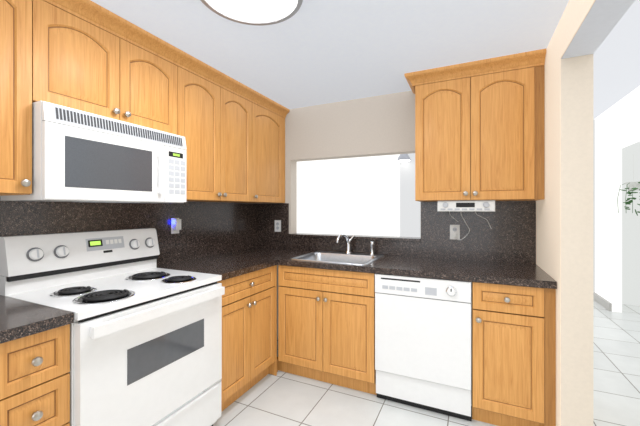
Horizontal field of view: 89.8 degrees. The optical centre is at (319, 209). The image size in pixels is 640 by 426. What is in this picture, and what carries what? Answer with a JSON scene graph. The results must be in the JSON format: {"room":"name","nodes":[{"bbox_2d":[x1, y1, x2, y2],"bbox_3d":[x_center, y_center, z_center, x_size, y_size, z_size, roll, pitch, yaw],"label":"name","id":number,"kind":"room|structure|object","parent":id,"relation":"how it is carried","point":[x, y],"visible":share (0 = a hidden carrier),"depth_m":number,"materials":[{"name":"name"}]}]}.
{"room":"kitchen","nodes":[
{"label":"kitchen","id":0,"kind":"room"},
{"bbox_2d":[297,160,324,233],"bbox_3d":[-0.617,-0.043,5.194,0.100,2.700,3.070,0,0,25],"label":"wall","id":1,"kind":"structure","parent":0,"point":[310,174],"depth_m":6.04,"materials":[{"name":"white paint"}]},
{"bbox_2d":[0,0,51,195],"bbox_3d":[-1.416,-0.532,1.353,0.328,0.934,0.303,0,0,25],"label":"upper cabinet","id":2,"kind":"object","parent":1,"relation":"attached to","point":[25,25],"depth_m":1.34,"materials":[{"name":"brown wood"}]},
{"bbox_2d":[52,0,135,123],"bbox_3d":[-1.283,-0.732,1.635,0.328,0.534,0.431,0,0,25],"label":"upper cabinet","id":3,"kind":"object","parent":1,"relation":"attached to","point":[89,56],"depth_m":1.59,"materials":[{"name":"brown wood"}]},
{"bbox_2d":[0,101,186,202],"bbox_3d":[-1.155,-0.249,1.753,0.409,0.420,0.743,0,0,25],"label":"microwave","id":4,"kind":"object","parent":3,"relation":"attached to","point":[80,156],"visible":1,"depth_m":1.54,"materials":[{"name":"white plastic"}]},
{"bbox_2d":[136,28,179,135],"bbox_3d":[-1.146,-0.732,1.925,0.328,0.534,0.426,0,0,25],"label":"upper cabinet","id":5,"kind":"object","parent":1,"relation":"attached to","point":[157,63],"depth_m":1.91,"materials":[{"name":"brown wood"}]},
{"bbox_2d":[180,52,227,201],"bbox_3d":[-0.974,-0.532,2.291,0.328,0.934,0.491,0,0,25],"label":"upper cabinet","id":6,"kind":"object","parent":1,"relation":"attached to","point":[203,90],"depth_m":2.25,"materials":[{"name":"brown wood"}]},
{"bbox_2d":[228,76,259,202],"bbox_3d":[-0.810,-0.532,2.638,0.328,0.934,0.492,0,0,25],"label":"upper cabinet","id":7,"kind":"object","parent":1,"relation":"attached to","point":[243,104],"depth_m":2.64,"materials":[{"name":"brown wood"}]},
{"bbox_2d":[91,0,568,108],"bbox_3d":[-0.640,-1.063,0.677,2.585,0.120,5.120,0,0,25],"label":"ceiling","id":8,"kind":"structure","parent":0,"point":[313,52],"depth_m":1.89,"materials":[{"name":"paint"}]},
{"bbox_2d":[200,0,302,25],"bbox_3d":[-0.310,-0.968,1.417,0.476,0.068,0.476,0,0,25],"label":"flush-mount ceiling light","id":9,"kind":"object","parent":8,"relation":"attached to","point":[259,12],"visible":1,"depth_m":1.51,"materials":[{"name":"white glass"}]},
{"bbox_2d":[259,91,414,336],"bbox_3d":[0.549,0.152,2.880,2.585,2.310,0.120,0,0,25],"label":"wall","id":10,"kind":"structure","parent":0,"point":[380,125],"depth_m":2.96,"materials":[{"name":"beige paint"}]},
{"bbox_2d":[260,96,287,202],"bbox_3d":[-0.624,-0.532,3.033,0.328,0.934,0.598,0,0,25],"label":"upper cabinet","id":11,"kind":"object","parent":10,"relation":"attached to","point":[272,115],"depth_m":3.02,"materials":[{"name":"brown wood"}]},
{"bbox_2d":[287,233,420,241],"bbox_3d":[0.285,0.256,2.988,1.274,0.026,0.161,0,0,25],"label":"window sill","id":12,"kind":"structure","parent":10,"relation":"attached to","point":[385,238],"depth_m":2.88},
{"bbox_2d":[404,49,545,201],"bbox_3d":[1.092,-0.531,2.347,0.866,0.936,0.375,0,0,25],"label":"upper cabinet","id":13,"kind":"object","parent":10,"relation":"attached to","point":[479,129],"visible":1,"depth_m":2.19,"materials":[{"name":"brown wood"}]},
{"bbox_2d":[437,200,494,211],"bbox_3d":[1.070,-0.024,2.360,0.370,0.078,0.257,0,0,25],"label":"under-cabinet radio","id":14,"kind":"object","parent":13,"relation":"attached to","point":[471,206],"visible":1,"depth_m":2.25,"materials":[{"name":"white plastic"}]},
{"bbox_2d":[449,212,491,239],"bbox_3d":[1.154,0.123,2.473,0.300,0.235,0.036,0,0,25],"label":"power cord","id":15,"kind":"object","parent":14,"relation":"attached to","point":[467,225],"visible":0.94,"depth_m":2.49,"materials":[{"name":"white plastic"}]},
{"bbox_2d":[325,154,396,235],"bbox_3d":[2.024,-0.043,5.706,4.440,2.700,0.110,0,0,25],"label":"wall","id":16,"kind":"structure","parent":0,"point":[372,195],"depth_m":6.23,"materials":[{"name":"white paint"}]},
{"bbox_2d":[397,153,420,236],"bbox_3d":[1.721,-0.003,3.974,1.430,2.620,0.100,0,0,25],"label":"wall","id":17,"kind":"structure","parent":0,"point":[408,209],"depth_m":4.19,"materials":[{"name":"white paint"}]},
{"bbox_2d":[213,300,639,425],"bbox_3d":[1.003,1.337,1.715,6.000,0.060,8.800,0,0,25],"label":"floor","id":18,"kind":"structure","parent":0,"point":[281,398],"depth_m":2.20,"materials":[{"name":"tile"}]},
{"bbox_2d":[0,324,69,425],"bbox_3d":[-1.276,0.871,1.258,0.661,0.872,0.228,0,0,25],"label":"base cabinet","id":19,"kind":"object","parent":18,"relation":"on","point":[34,380],"visible":0.96,"depth_m":1.14,"materials":[{"name":"brown wood"}]},
{"bbox_2d":[0,228,224,425],"bbox_3d":[-1.022,0.717,1.697,0.692,1.180,0.777,0,0,25],"label":"range","id":20,"kind":"object","parent":18,"relation":"on","point":[145,341],"visible":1,"depth_m":1.56,"materials":[{"name":"white metal"}]},
{"bbox_2d":[217,265,277,411],"bbox_3d":[-0.743,0.871,2.389,0.661,0.872,0.707,0,0,25],"label":"base cabinet","id":21,"kind":"object","parent":18,"relation":"on","point":[249,331],"visible":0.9,"depth_m":2.22,"materials":[{"name":"brown wood"}]},
{"bbox_2d":[277,265,376,394],"bbox_3d":[0.113,0.871,2.651,0.857,0.872,0.661,0,0,25],"label":"base cabinet","id":22,"kind":"object","parent":18,"relation":"on","point":[326,325],"visible":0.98,"depth_m":2.35,"materials":[{"name":"brown wood"}]},
{"bbox_2d":[0,201,556,343],"bbox_3d":[-0.033,0.186,1.808,2.441,0.494,2.309,0,0,25],"label":"countertop","id":23,"kind":"structure","parent":22,"relation":"on","point":[228,240],"depth_m":2.38,"materials":[{"name":"black stone"}]},
{"bbox_2d":[171,218,180,233],"bbox_3d":[-1.064,0.122,2.384,0.040,0.116,0.076,0,0,25],"label":"light","id":24,"kind":"object","parent":23,"relation":"attached to","point":[175,225],"visible":1,"depth_m":2.37,"materials":[{"name":"white plastic"}]},
{"bbox_2d":[275,220,280,231],"bbox_3d":[-0.427,0.167,3.242,0.072,0.116,0.009,0,0,25],"label":"electrical outlet","id":25,"kind":"object","parent":23,"relation":"attached to","point":[277,225],"visible":1,"depth_m":3.24,"materials":[{"name":"white plastic"}]},
{"bbox_2d":[290,251,383,264],"bbox_3d":[0.152,0.474,2.636,0.635,0.174,0.560,0,0,25],"label":"stainless steel sink","id":26,"kind":"object","parent":23,"relation":"in","point":[343,257],"visible":0.38,"depth_m":2.76,"materials":[{"name":"silver metal"}]},
{"bbox_2d":[336,234,374,254],"bbox_3d":[0.305,0.298,2.746,0.297,0.176,0.182,0,0,25],"label":"chrome faucet","id":27,"kind":"object","parent":23,"relation":"on","point":[348,247],"visible":1,"depth_m":2.80,"materials":[{"name":"silver metal"}]},
{"bbox_2d":[450,225,459,238],"bbox_3d":[1.060,0.179,2.526,0.072,0.116,0.034,0,0,25],"label":"electrical outlet","id":28,"kind":"object","parent":23,"relation":"attached to","point":[454,231],"visible":0.98,"depth_m":2.53,"materials":[{"name":"white plastic"}]},
{"bbox_2d":[375,273,471,420],"bbox_3d":[0.772,0.872,2.337,0.598,0.870,0.666,0,0,25],"label":"dishwasher","id":29,"kind":"object","parent":18,"relation":"on","point":[423,343],"visible":0.92,"depth_m":2.05,"materials":[{"name":"white metal"}]},
{"bbox_2d":[472,282,555,425],"bbox_3d":[1.235,0.871,2.121,0.416,0.872,0.661,0,0,25],"label":"base cabinet","id":30,"kind":"object","parent":18,"relation":"on","point":[513,355],"visible":0.96,"depth_m":1.85,"materials":[{"name":"brown wood"}]},
{"bbox_2d":[536,0,634,425],"bbox_3d":[0.564,-0.008,0.042,0.137,2.630,5.000,0,0,25],"label":"wall","id":31,"kind":"structure","parent":0,"point":[564,226],"depth_m":1.67,"materials":[{"name":"beige paint"}]},
{"bbox_2d":[593,86,639,311],"bbox_3d":[2.322,-0.043,1.037,0.135,2.700,8.300,0,0,25],"label":"wall","id":32,"kind":"structure","parent":0,"point":[616,132],"depth_m":4.35,"materials":[{"name":"white paint"}]},
{"bbox_2d":[617,154,639,215],"bbox_3d":[3.853,-0.298,3.924,0.291,0.750,0.304,0,0,25],"label":"ivy plant","id":33,"kind":"object","parent":32,"relation":"hanging from","point":[632,186],"visible":0.98,"depth_m":3.94,"materials":[{"name":"green plant"}]},
{"bbox_2d":[593,0,639,118],"bbox_3d":[0.824,-1.353,1.744,5.650,0.060,8.300,0,0,25],"label":"ceiling","id":34,"kind":"structure","parent":0,"point":[616,66],"depth_m":2.91,"materials":[{"name":"white paint"}]},
{"bbox_2d":[397,154,410,161],"bbox_3d":[1.074,-0.967,4.114,0.170,0.711,0.170,0,0,25],"label":"light","id":35,"kind":"object","parent":34,"relation":"hanging from","point":[403,157],"visible":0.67,"depth_m":4.06,"materials":[{"name":"white"}]}
]}

